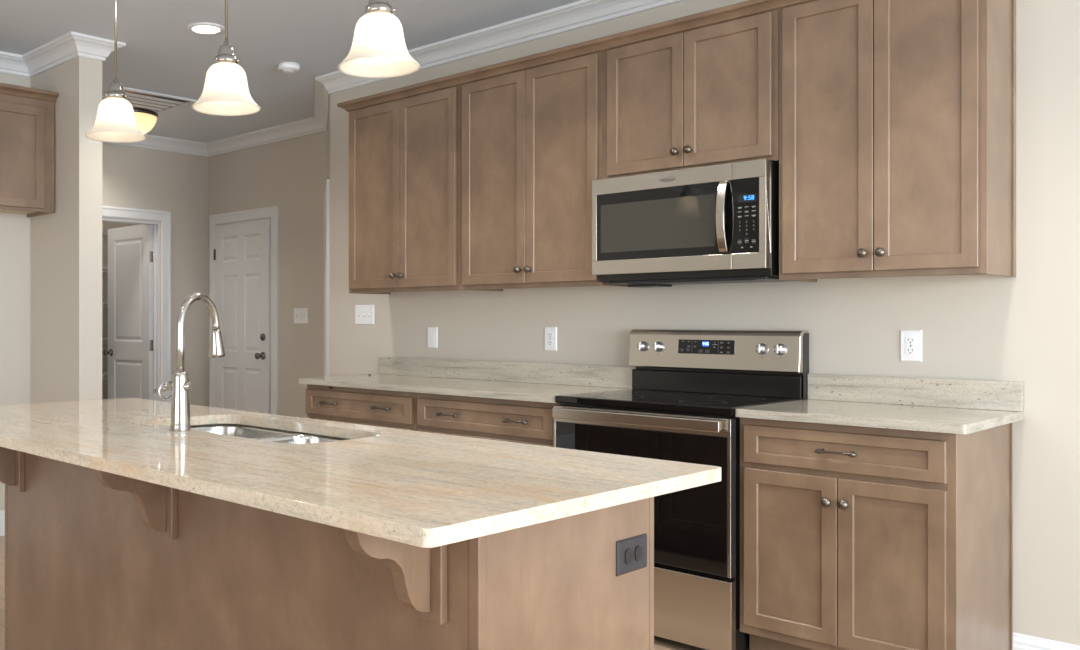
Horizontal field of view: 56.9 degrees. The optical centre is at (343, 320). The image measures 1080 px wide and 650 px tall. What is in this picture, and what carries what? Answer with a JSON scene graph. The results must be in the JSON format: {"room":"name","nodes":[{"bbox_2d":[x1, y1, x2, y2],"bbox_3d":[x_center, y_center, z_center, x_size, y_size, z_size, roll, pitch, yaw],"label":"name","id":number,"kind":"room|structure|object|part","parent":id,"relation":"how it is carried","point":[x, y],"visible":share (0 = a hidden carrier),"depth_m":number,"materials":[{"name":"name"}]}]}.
{"room":"kitchen","nodes":[
{"label":"kitchen","id":0,"kind":"room"},
{"bbox_2d":[0,56,101,510],"bbox_3d":[-4.641,-0.142,3.832,6.870,2.740,2.310,0,0,-42],"label":"wall","id":1,"kind":"structure","parent":0,"point":[51,264],"depth_m":5.35,"materials":[{"name":"beige paint"}]},
{"bbox_2d":[0,83,57,217],"bbox_3d":[-2.049,-0.932,5.181,0.927,0.665,0.376,0,0,-42],"label":"upper cabinet","id":2,"kind":"object","parent":1,"relation":"attached to","point":[27,114],"visible":1,"depth_m":5.27,"materials":[{"name":"brown wood"}]},
{"bbox_3d":[-2.068,-0.624,5.202,0.895,0.011,0.304,0,0,-42],"label":"panel","id":3,"kind":"part","parent":2,"relation":"part of","materials":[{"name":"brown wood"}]},
{"bbox_3d":[-1.816,-0.894,5.186,0.438,0.556,0.020,0,0,-42],"label":"door","id":4,"kind":"part","parent":2,"relation":"part of","materials":[{"name":"brown wood"}]},
{"bbox_3d":[-1.939,-1.240,5.058,0.927,0.049,0.047,0,0,-42],"label":"crown molding","id":5,"kind":"part","parent":2,"relation":"part of","materials":[{"name":"brown wood"}]},
{"bbox_2d":[102,222,139,398],"bbox_3d":[-2.339,-0.142,8.322,2.300,2.740,1.280,0,0,-42],"label":"wall","id":6,"kind":"structure","parent":0,"point":[105,225],"depth_m":9.13,"materials":[{"name":"beige paint"}]},
{"bbox_2d":[102,142,208,406],"bbox_3d":[-2.065,-0.142,7.627,2.317,2.740,0.120,0,0,-42],"label":"wall","id":7,"kind":"structure","parent":0,"point":[176,183],"depth_m":8.17,"materials":[{"name":"beige paint"}]},
{"bbox_2d":[102,206,170,401],"bbox_3d":[-2.063,0.159,8.062,0.950,2.138,0.807,0,0,-42],"label":"door","id":8,"kind":"structure","parent":7,"relation":"attached to","point":[133,353],"depth_m":8.16,"materials":[{"name":"white paint"}]},
{"bbox_3d":[-2.077,0.283,8.504,0.076,0.064,0.064,0,0,-42],"label":"knob","id":9,"kind":"part","parent":8,"relation":"part of","materials":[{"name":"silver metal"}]},
{"bbox_2d":[209,130,326,417],"bbox_3d":[-0.606,-0.142,7.828,0.120,2.740,1.774,0,0,-42],"label":"wall","id":10,"kind":"structure","parent":0,"point":[290,175],"depth_m":7.49,"materials":[{"name":"beige paint"}]},
{"bbox_2d":[210,206,278,414],"bbox_3d":[-0.861,0.161,7.945,0.111,2.133,0.936,0,0,-42],"label":"door","id":11,"kind":"structure","parent":10,"relation":"in","point":[244,256],"depth_m":7.92,"materials":[{"name":"white paint"}]},
{"bbox_3d":[-0.670,0.283,7.707,0.076,0.064,0.064,0,0,-42],"label":"knob","id":12,"kind":"part","parent":11,"relation":"part of","materials":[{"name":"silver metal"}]},
{"bbox_2d":[294,308,307,323],"bbox_3d":[-0.332,-0.034,7.422,0.016,0.118,0.165,0,0,-42],"label":"light switch","id":13,"kind":"object","parent":10,"relation":"attached to","point":[300,314],"visible":1,"depth_m":7.42,"materials":[{"name":"white plastic"}]},
{"bbox_2d":[0,0,580,142],"bbox_3d":[-1.538,-1.562,1.830,10.200,0.100,12.400,0,0,-42],"label":"ceiling","id":14,"kind":"structure","parent":0,"point":[159,55],"depth_m":5.14,"materials":[{"name":"white paint"}]},
{"bbox_2d":[85,0,145,142],"bbox_3d":[-0.785,-1.071,3.332,0.204,0.881,0.204,0,0,-42],"label":"pendant light","id":15,"kind":"object","parent":14,"relation":"hanging from","point":[115,122],"visible":1,"depth_m":3.30,"materials":[{"name":"beige glass"}]},
{"bbox_3d":[-0.785,-0.697,3.332,0.200,0.130,0.200,0,0,-42],"label":"lamp shade","id":16,"kind":"part","parent":15,"relation":"part of","materials":[{"name":"white glass"}]},
{"bbox_3d":[-0.785,-1.156,3.332,0.009,0.673,0.009,0,0,-42],"label":"rod","id":17,"kind":"part","parent":15,"relation":"part of","materials":[{"name":"silver metal"}]},
{"bbox_2d":[133,108,157,134],"bbox_3d":[-1.553,-1.412,7.000,0.420,0.200,0.420,0,0,-42],"label":"flush light","id":18,"kind":"object","parent":14,"relation":"attached to","point":[145,119],"visible":0.31,"depth_m":6.89,"materials":[{"name":"yellow glass"}]},
{"bbox_2d":[102,87,195,112],"bbox_3d":[-1.424,-1.505,6.663,0.560,0.014,0.633,0,0,-42],"label":"ceiling vent grille","id":19,"kind":"object","parent":14,"relation":"in","point":[153,101],"visible":0.53,"depth_m":6.60,"materials":[{"name":"white metal"}]},
{"bbox_2d":[186,22,224,34],"bbox_3d":[-0.711,-1.507,4.998,0.200,0.010,0.200,0,0,-42],"label":"recessed light","id":20,"kind":"object","parent":14,"relation":"in","point":[201,28],"visible":1,"depth_m":4.99,"materials":[{"name":"white paint"}]},
{"bbox_2d":[192,0,260,115],"bbox_3d":[-0.349,-1.071,2.879,0.204,0.881,0.204,0,0,-42],"label":"pendant light","id":21,"kind":"object","parent":14,"relation":"hanging from","point":[225,92],"visible":1,"depth_m":2.84,"materials":[{"name":"beige glass"}]},
{"bbox_3d":[-0.349,-0.697,2.879,0.200,0.130,0.200,0,0,-42],"label":"lamp shade","id":22,"kind":"part","parent":21,"relation":"part of","materials":[{"name":"white glass"}]},
{"bbox_3d":[-0.349,-1.156,2.879,0.009,0.673,0.009,0,0,-42],"label":"rod","id":23,"kind":"part","parent":21,"relation":"part of","materials":[{"name":"silver metal"}]},
{"bbox_2d":[278,62,299,73],"bbox_3d":[-0.323,-1.490,5.717,0.132,0.045,0.132,0,0,-42],"label":"smoke detector","id":24,"kind":"object","parent":14,"relation":"attached to","point":[285,67],"visible":1,"depth_m":5.67,"materials":[{"name":"white plastic"}]},
{"bbox_2d":[338,0,419,77],"bbox_3d":[0.088,-1.071,2.415,0.204,0.881,0.204,0,0,-42],"label":"pendant light","id":25,"kind":"object","parent":14,"relation":"hanging from","point":[378,49],"visible":1,"depth_m":2.38,"materials":[{"name":"white glass"}]},
{"bbox_2d":[327,101,329,178],"bbox_3d":[-0.043,-0.142,6.624,0.120,2.740,1.163,0,0,-2],"label":"wall","id":26,"kind":"structure","parent":0,"point":[328,122],"depth_m":6.54,"materials":[{"name":"beige paint"}]},
{"bbox_2d":[324,179,329,376],"bbox_3d":[-0.091,0.164,6.611,0.069,2.128,0.926,0,0,-2],"label":"door","id":27,"kind":"structure","parent":26,"relation":"in","point":[327,189],"depth_m":6.15,"materials":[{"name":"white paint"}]},
{"bbox_2d":[0,536,748,649],"bbox_3d":[-1.538,1.278,1.830,10.200,0.100,12.400,0,0,-42],"label":"floor","id":28,"kind":"structure","parent":0,"point":[660,643],"depth_m":3.80,"materials":[{"name":"brown wood"}]},
{"bbox_2d":[0,447,653,649],"bbox_3d":[-0.303,0.786,2.656,0.827,0.884,2.091,0,0,-42],"label":"kitchen island","id":29,"kind":"object","parent":28,"relation":"on","point":[95,559],"visible":0.61,"depth_m":2.20,"materials":[{"name":"brown wood"}]},
{"bbox_3d":[-1.142,0.786,3.296,0.022,0.884,0.018,0,0,-42],"label":"corner post","id":30,"kind":"part","parent":29,"relation":"part of","materials":[{"name":"brown wood"}]},
{"bbox_3d":[-0.452,0.786,2.526,0.012,0.884,2.049,0,0,-42],"label":"seating panel","id":31,"kind":"part","parent":29,"relation":"part of","materials":[{"name":"brown wood"}]},
{"bbox_2d":[0,398,720,547],"bbox_3d":[-0.366,0.328,2.689,0.928,0.029,2.502,0,0,-42],"label":"island countertop","id":32,"kind":"structure","parent":29,"relation":"on","point":[415,488],"depth_m":2.08,"materials":[{"name":"beige stone"}]},
{"bbox_2d":[154,293,224,430],"bbox_3d":[-0.435,0.116,2.836,0.215,0.395,0.142,0,0,-42],"label":"kitchen faucet","id":33,"kind":"object","parent":32,"relation":"on","point":[180,385],"visible":1,"depth_m":2.76,"materials":[{"name":"silver metal"}]},
{"bbox_3d":[-0.525,0.194,2.809,0.062,0.038,0.027,0,0,35],"label":"lever handle","id":34,"kind":"part","parent":33,"relation":"part of","materials":[{"name":"silver metal"}]},
{"bbox_3d":[-0.424,0.034,2.829,0.022,0.230,0.171,0,0,35],"label":"spout","id":35,"kind":"part","parent":33,"relation":"part of","materials":[{"name":"silver metal"}]},
{"bbox_2d":[191,424,348,443],"bbox_3d":[-0.253,0.446,2.839,0.406,0.199,0.846,0,0,-42],"label":"sink","id":36,"kind":"object","parent":32,"relation":"in","point":[239,430],"visible":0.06,"depth_m":3.10,"materials":[{"name":"grey metal"}]},
{"bbox_3d":[-0.392,0.446,2.993,0.377,0.198,0.403,0,0,-42],"label":"bowl","id":37,"kind":"part","parent":36,"relation":"part of","materials":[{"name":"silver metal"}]},
{"bbox_3d":[-0.112,0.446,2.681,0.377,0.198,0.393,0,0,-42],"label":"bowl","id":38,"kind":"part","parent":36,"relation":"part of","materials":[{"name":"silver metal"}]},
{"bbox_3d":[0.244,0.786,1.758,0.022,0.884,0.024,0,0,-42],"label":"corner post","id":39,"kind":"part","parent":29,"relation":"part of","materials":[{"name":"brown wood"}]},
{"bbox_3d":[0.464,0.786,1.949,0.559,0.884,0.011,0,0,-42],"label":"panel","id":40,"kind":"part","parent":29,"relation":"part of","materials":[{"name":"brown wood"}]},
{"bbox_2d":[616,533,646,575],"bbox_3d":[0.623,0.504,2.079,0.118,0.074,0.009,0,0,-42],"label":"power outlet","id":41,"kind":"object","parent":29,"relation":"attached to","point":[631,553],"visible":1,"depth_m":2.07,"materials":[{"name":"grey plastic"}]},
{"bbox_2d":[625,548,632,564],"bbox_3d":[0.610,0.504,2.063,0.028,0.034,0.003,0,0,-42],"label":"receptacle","id":42,"kind":"object","parent":41,"relation":"attached to","point":[628,551],"depth_m":2.06,"materials":[{"name":"black plastic"}]},
{"bbox_2d":[635,545,642,561],"bbox_3d":[0.639,0.504,2.090,0.028,0.034,0.003,0,0,-42],"label":"receptacle","id":43,"kind":"object","parent":41,"relation":"attached to","point":[638,548],"depth_m":2.09,"materials":[{"name":"black plastic"}]},
{"bbox_3d":[-0.017,0.729,2.914,0.018,0.770,2.091,0,0,-42],"label":"frame","id":44,"kind":"part","parent":29,"relation":"part of","materials":[{"name":"brown wood"}]},
{"bbox_2d":[306,384,416,430],"bbox_3d":[0.287,0.786,5.141,0.654,0.884,0.822,0,0,-42],"label":"base cabinet","id":45,"kind":"object","parent":28,"relation":"on","point":[371,407],"visible":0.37,"depth_m":4.91,"materials":[{"name":"brown wood"}]},
{"bbox_3d":[-0.082,0.437,5.086,0.032,0.019,0.134,0,0,-42],"label":"pull handle","id":46,"kind":"part","parent":45,"relation":"part of","materials":[{"name":"grey metal"}]},
{"bbox_3d":[0.067,0.655,4.948,0.020,0.265,0.792,0,0,-42],"label":"drawer","id":47,"kind":"part","parent":45,"relation":"part of","materials":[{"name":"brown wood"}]},
{"bbox_3d":[0.180,0.437,4.795,0.032,0.019,0.134,0,0,-42],"label":"pull handle","id":48,"kind":"part","parent":45,"relation":"part of","materials":[{"name":"grey metal"}]},
{"bbox_2d":[299,357,635,402],"bbox_3d":[0.555,0.277,4.848,0.648,0.131,1.682,0,0,-42],"label":"countertop","id":49,"kind":"structure","parent":45,"relation":"on","point":[522,381],"depth_m":4.81,"materials":[{"name":"grey stone"}]},
{"bbox_2d":[417,393,559,446],"bbox_3d":[0.839,0.786,4.528,0.654,0.884,0.826,0,0,-42],"label":"base cabinet","id":50,"kind":"object","parent":28,"relation":"on","point":[517,421],"visible":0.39,"depth_m":4.31,"materials":[{"name":"brown wood"}]},
{"bbox_3d":[0.477,0.437,4.465,0.032,0.019,0.134,0,0,-42],"label":"pull handle","id":51,"kind":"part","parent":50,"relation":"part of","materials":[{"name":"grey metal"}]},
{"bbox_3d":[0.621,0.655,4.333,0.020,0.265,0.782,0,0,-42],"label":"drawer","id":52,"kind":"part","parent":50,"relation":"part of","materials":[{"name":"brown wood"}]},
{"bbox_3d":[0.740,0.437,4.173,0.032,0.019,0.134,0,0,-42],"label":"pull handle","id":53,"kind":"part","parent":50,"relation":"part of","materials":[{"name":"grey metal"}]},
{"bbox_2d":[552,329,808,649],"bbox_3d":[1.353,0.633,3.917,0.690,1.189,0.760,0,0,-42],"label":"electric range","id":54,"kind":"object","parent":28,"relation":"on","point":[697,529],"visible":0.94,"depth_m":3.65,"materials":[{"name":"silver metal"}]},
{"bbox_3d":[0.873,0.666,3.988,0.004,0.497,0.011,0,0,-42],"label":"trim","id":55,"kind":"part","parent":54,"relation":"part of","materials":[{"name":"silver metal"}]},
{"bbox_3d":[1.096,0.378,3.694,0.010,0.042,0.713,0,0,-42],"label":"handle","id":56,"kind":"part","parent":54,"relation":"part of","materials":[{"name":"silver metal"}]},
{"bbox_3d":[1.122,0.664,3.712,0.004,0.492,0.733,0,0,-42],"label":"door glass","id":57,"kind":"part","parent":54,"relation":"part of","materials":[{"name":"black glass"}]},
{"bbox_3d":[1.122,0.384,3.711,0.004,0.064,0.757,0,0,-42],"label":"door trim","id":58,"kind":"part","parent":54,"relation":"part of","materials":[{"name":"silver metal"}]},
{"bbox_3d":[1.334,0.116,4.317,0.026,0.047,0.047,0,0,-42],"label":"knob","id":59,"kind":"part","parent":54,"relation":"part of","materials":[{"name":"silver metal"}]},
{"bbox_3d":[1.138,0.634,3.725,0.036,0.564,0.757,0,0,-42],"label":"oven door","id":60,"kind":"part","parent":54,"relation":"part of","materials":[{"name":"black glass"}]},
{"bbox_3d":[1.385,0.116,4.261,0.026,0.047,0.047,0,0,-42],"label":"knob","id":61,"kind":"part","parent":54,"relation":"part of","materials":[{"name":"silver metal"}]},
{"bbox_2d":[555,389,800,415],"bbox_3d":[1.344,0.325,3.910,0.582,0.029,0.759,0,0,-42],"label":"cooktop","id":62,"kind":"object","parent":54,"relation":"in","point":[665,402],"depth_m":3.83,"materials":[{"name":"black glass"}]},
{"bbox_3d":[1.138,1.062,3.725,0.036,0.261,0.757,0,0,-42],"label":"storage drawer","id":63,"kind":"part","parent":54,"relation":"part of","materials":[{"name":"silver metal"}]},
{"bbox_3d":[1.540,0.112,4.105,0.007,0.060,0.252,0,0,-42],"label":"display panel","id":64,"kind":"part","parent":54,"relation":"part of","materials":[{"name":"black glass"}]},
{"bbox_3d":[1.372,0.666,3.434,0.004,0.497,0.013,0,0,-42],"label":"trim","id":65,"kind":"part","parent":54,"relation":"part of","materials":[{"name":"silver metal"}]},
{"bbox_3d":[1.693,0.116,3.918,0.026,0.047,0.047,0,0,-42],"label":"knob","id":66,"kind":"part","parent":54,"relation":"part of","materials":[{"name":"silver metal"}]},
{"bbox_3d":[1.742,0.116,3.864,0.026,0.047,0.047,0,0,-42],"label":"knob","id":67,"kind":"part","parent":54,"relation":"part of","materials":[{"name":"silver metal"}]},
{"bbox_2d":[740,417,1012,649],"bbox_3d":[1.856,0.786,3.392,0.664,0.884,0.687,0,0,-42],"label":"base cabinet","id":68,"kind":"object","parent":28,"relation":"on","point":[852,537],"visible":0.96,"depth_m":3.18,"materials":[{"name":"brown wood"}]},
{"bbox_3d":[1.533,0.801,3.320,0.020,0.557,0.315,0,0,-42],"label":"door","id":69,"kind":"part","parent":68,"relation":"part of","materials":[{"name":"brown wood"}]},
{"bbox_3d":[1.601,0.603,3.204,0.034,0.033,0.033,0,0,-42],"label":"knob","id":70,"kind":"part","parent":68,"relation":"part of","materials":[{"name":"grey metal"}]},
{"bbox_3d":[1.625,0.437,3.191,0.032,0.019,0.134,0,0,-42],"label":"pull handle","id":71,"kind":"part","parent":68,"relation":"part of","materials":[{"name":"grey metal"}]},
{"bbox_3d":[1.638,0.603,3.163,0.034,0.033,0.033,0,0,-42],"label":"knob","id":72,"kind":"part","parent":68,"relation":"part of","materials":[{"name":"grey metal"}]},
{"bbox_3d":[1.640,0.436,3.202,0.020,0.130,0.633,0,0,-42],"label":"drawer","id":73,"kind":"part","parent":68,"relation":"part of","materials":[{"name":"brown wood"}]},
{"bbox_2d":[735,373,1023,433],"bbox_3d":[1.871,0.277,3.387,0.648,0.131,0.718,0,0,-42],"label":"countertop","id":74,"kind":"structure","parent":68,"relation":"on","point":[954,406],"depth_m":3.41,"materials":[{"name":"grey stone"}]},
{"bbox_3d":[1.746,0.801,3.084,0.020,0.557,0.315,0,0,-42],"label":"door","id":75,"kind":"part","parent":68,"relation":"part of","materials":[{"name":"brown wood"}]},
{"bbox_2d":[330,0,1079,645],"bbox_3d":[2.524,-0.142,3.237,0.120,2.740,7.655,0,0,-42],"label":"wall","id":76,"kind":"structure","parent":0,"point":[1025,327],"depth_m":3.56,"materials":[{"name":"beige paint"}]},
{"bbox_2d":[0,0,682,156],"bbox_3d":[-1.141,-1.465,1.649,8.947,0.095,10.000,0,0,-42],"label":"trim","id":77,"kind":"structure","parent":76,"relation":"attached to","point":[67,47],"depth_m":5.26,"materials":[{"name":"white paint"}]},
{"bbox_2d":[355,305,373,324],"bbox_3d":[0.123,-0.034,5.800,0.016,0.118,0.165,0,0,-42],"label":"light switch","id":78,"kind":"object","parent":76,"relation":"attached to","point":[364,314],"visible":1,"depth_m":5.80,"materials":[{"name":"white plastic"}]},
{"bbox_2d":[349,86,480,293],"bbox_3d":[0.407,-0.672,5.222,0.370,1.039,0.830,0,0,-42],"label":"upper cabinet","id":79,"kind":"object","parent":76,"relation":"attached to","point":[405,154],"visible":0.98,"depth_m":5.09,"materials":[{"name":"brown wood"}]},
{"bbox_3d":[0.168,-0.672,5.276,0.020,0.994,0.393,0,0,-42],"label":"door","id":80,"kind":"part","parent":79,"relation":"part of","materials":[{"name":"brown wood"}]},
{"bbox_3d":[0.261,-0.237,5.133,0.034,0.033,0.033,0,0,-42],"label":"knob","id":81,"kind":"part","parent":79,"relation":"part of","materials":[{"name":"grey metal"}]},
{"bbox_3d":[0.300,-0.237,5.089,0.034,0.033,0.033,0,0,-42],"label":"knob","id":82,"kind":"part","parent":79,"relation":"part of","materials":[{"name":"grey metal"}]},
{"bbox_3d":[0.433,-0.672,4.982,0.020,0.994,0.393,0,0,-42],"label":"door","id":83,"kind":"part","parent":79,"relation":"part of","materials":[{"name":"brown wood"}]},
{"bbox_2d":[337,0,816,111],"bbox_3d":[1.165,-1.199,4.385,0.362,0.049,3.183,0,0,-42],"label":"crown molding","id":84,"kind":"structure","parent":79,"relation":"attached to","point":[748,8],"depth_m":4.25,"materials":[{"name":"brown wood"}]},
{"bbox_2d":[428,327,437,347],"bbox_3d":[0.496,0.095,5.391,0.010,0.118,0.074,0,0,-42],"label":"light switch","id":85,"kind":"object","parent":76,"relation":"attached to","point":[432,331],"visible":1,"depth_m":5.38,"materials":[{"name":"white plastic"}]},
{"bbox_2d":[379,357,635,388],"bbox_3d":[0.785,0.263,5.055,0.030,0.102,1.682,0,0,-42],"label":"backsplash","id":86,"kind":"structure","parent":76,"relation":"attached to","point":[609,376],"depth_m":4.94,"materials":[{"name":"grey stone"}]},
{"bbox_2d":[0,510,1079,649],"bbox_3d":[-1.419,1.156,1.399,8.200,0.143,10.000,0,0,-42],"label":"baseboard","id":87,"kind":"structure","parent":76,"relation":"attached to","point":[1020,641],"depth_m":3.31,"materials":[{"name":"white paint"}]},
{"bbox_2d":[461,52,627,290],"bbox_3d":[0.955,-0.672,4.613,0.370,1.039,0.807,0,0,-42],"label":"upper cabinet","id":88,"kind":"object","parent":76,"relation":"attached to","point":[531,139],"visible":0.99,"depth_m":4.48,"materials":[{"name":"brown wood"}]},
{"bbox_3d":[0.724,-0.672,4.659,0.020,0.994,0.384,0,0,-42],"label":"door","id":89,"kind":"part","parent":88,"relation":"part of","materials":[{"name":"brown wood"}]},
{"bbox_3d":[0.814,-0.237,4.519,0.034,0.033,0.033,0,0,-42],"label":"knob","id":90,"kind":"part","parent":88,"relation":"part of","materials":[{"name":"grey metal"}]},
{"bbox_3d":[0.854,-0.237,4.475,0.034,0.033,0.033,0,0,-42],"label":"knob","id":91,"kind":"part","parent":88,"relation":"part of","materials":[{"name":"grey metal"}]},
{"bbox_3d":[0.984,-0.672,4.371,0.020,0.994,0.384,0,0,-42],"label":"door","id":92,"kind":"part","parent":88,"relation":"part of","materials":[{"name":"brown wood"}]},
{"bbox_2d":[545,327,556,350],"bbox_3d":[1.029,0.091,4.800,0.009,0.118,0.074,0,0,-42],"label":"power outlet","id":93,"kind":"object","parent":76,"relation":"attached to","point":[550,332],"visible":1,"depth_m":4.79,"materials":[{"name":"white plastic"}]},
{"bbox_2d":[547,332,552,337],"bbox_3d":[1.027,0.071,4.799,0.003,0.028,0.034,0,0,-42],"label":"receptacle","id":94,"kind":"object","parent":93,"relation":"attached to","point":[549,334],"depth_m":4.80,"materials":[{"name":"white plastic"}]},
{"bbox_2d":[547,340,552,345],"bbox_3d":[1.027,0.110,4.799,0.003,0.028,0.034,0,0,-42],"label":"receptacle","id":95,"kind":"object","parent":93,"relation":"attached to","point":[549,342],"depth_m":4.80,"materials":[{"name":"white plastic"}]},
{"bbox_2d":[602,10,778,178],"bbox_3d":[1.484,-0.899,4.026,0.370,0.585,0.771,0,0,-42],"label":"upper cabinet","id":96,"kind":"object","parent":76,"relation":"attached to","point":[706,96],"visible":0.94,"depth_m":3.89,"materials":[{"name":"brown wood"}]},
{"bbox_3d":[1.266,-0.897,4.057,0.020,0.544,0.354,0,0,-42],"label":"door","id":97,"kind":"part","parent":96,"relation":"part of","materials":[{"name":"brown wood"}]},
{"bbox_3d":[1.346,-0.687,3.929,0.034,0.033,0.033,0,0,-42],"label":"knob","id":98,"kind":"part","parent":96,"relation":"part of","materials":[{"name":"grey metal"}]},
{"bbox_3d":[1.385,-0.687,3.885,0.034,0.033,0.033,0,0,-42],"label":"knob","id":99,"kind":"part","parent":96,"relation":"part of","materials":[{"name":"grey metal"}]},
{"bbox_2d":[592,159,786,287],"bbox_3d":[1.456,-0.377,4.012,0.425,0.458,0.762,0,0,-42],"label":"microwave","id":100,"kind":"object","parent":96,"relation":"attached to","point":[714,224],"visible":1,"depth_m":3.85,"materials":[{"name":"silver metal"}]},
{"bbox_3d":[1.299,-0.401,3.962,0.040,0.409,0.625,0,0,-42],"label":"door","id":101,"kind":"part","parent":100,"relation":"part of","materials":[{"name":"silver metal"}]},
{"bbox_3d":[1.308,-0.399,3.954,0.039,0.283,0.601,0,0,-42],"label":"door glass","id":102,"kind":"part","parent":100,"relation":"part of","materials":[{"name":"black glass"}]},
{"bbox_3d":[1.458,-0.401,3.721,0.039,0.274,0.033,0,0,-42],"label":"handle","id":103,"kind":"part","parent":100,"relation":"part of","materials":[{"name":"silver metal"}]},
{"bbox_3d":[1.554,-0.401,3.679,0.040,0.409,0.133,0,0,-42],"label":"control panel","id":104,"kind":"part","parent":100,"relation":"part of","materials":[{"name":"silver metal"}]},
{"bbox_3d":[1.505,-0.897,3.792,0.020,0.544,0.354,0,0,-42],"label":"door","id":105,"kind":"part","parent":96,"relation":"part of","materials":[{"name":"brown wood"}]},
{"bbox_2d":[779,0,1015,281],"bbox_3d":[1.971,-0.671,3.485,0.370,1.040,0.683,0,0,-42],"label":"upper cabinet","id":106,"kind":"object","parent":76,"relation":"attached to","point":[897,118],"visible":1,"depth_m":3.34,"materials":[{"name":"brown wood"}]},
{"bbox_3d":[1.758,-0.672,3.512,0.020,0.994,0.316,0,0,-42],"label":"door","id":107,"kind":"part","parent":106,"relation":"part of","materials":[{"name":"brown wood"}]},
{"bbox_3d":[1.825,-0.237,3.397,0.034,0.033,0.033,0,0,-42],"label":"knob","id":108,"kind":"part","parent":106,"relation":"part of","materials":[{"name":"grey metal"}]},
{"bbox_3d":[1.864,-0.237,3.353,0.034,0.033,0.033,0,0,-42],"label":"knob","id":109,"kind":"part","parent":106,"relation":"part of","materials":[{"name":"grey metal"}]},
{"bbox_3d":[1.971,-0.672,3.275,0.020,0.994,0.316,0,0,-42],"label":"door","id":110,"kind":"part","parent":106,"relation":"part of","materials":[{"name":"brown wood"}]},
{"bbox_2d":[900,330,921,361],"bbox_3d":[2.113,0.094,3.598,0.009,0.118,0.074,0,0,-42],"label":"power outlet","id":111,"kind":"object","parent":76,"relation":"attached to","point":[910,340],"visible":1,"depth_m":3.59,"materials":[{"name":"white plastic"}]},
{"bbox_2d":[905,337,915,343],"bbox_3d":[2.111,0.074,3.596,0.003,0.028,0.034,0,0,-42],"label":"receptacle","id":112,"kind":"object","parent":111,"relation":"attached to","point":[908,340],"depth_m":3.59,"materials":[{"name":"white plastic"}]},
{"bbox_2d":[905,347,915,354],"bbox_3d":[2.111,0.113,3.596,0.003,0.028,0.034,0,0,-42],"label":"receptacle","id":113,"kind":"object","parent":111,"relation":"attached to","point":[908,350],"depth_m":3.59,"materials":[{"name":"white plastic"}]},
{"bbox_2d":[808,373,1023,411],"bbox_3d":[2.101,0.263,3.594,0.030,0.102,0.718,0,0,-42],"label":"backsplash","id":114,"kind":"structure","parent":76,"relation":"attached to","point":[933,392],"depth_m":3.55,"materials":[{"name":"grey stone"}]}
]}

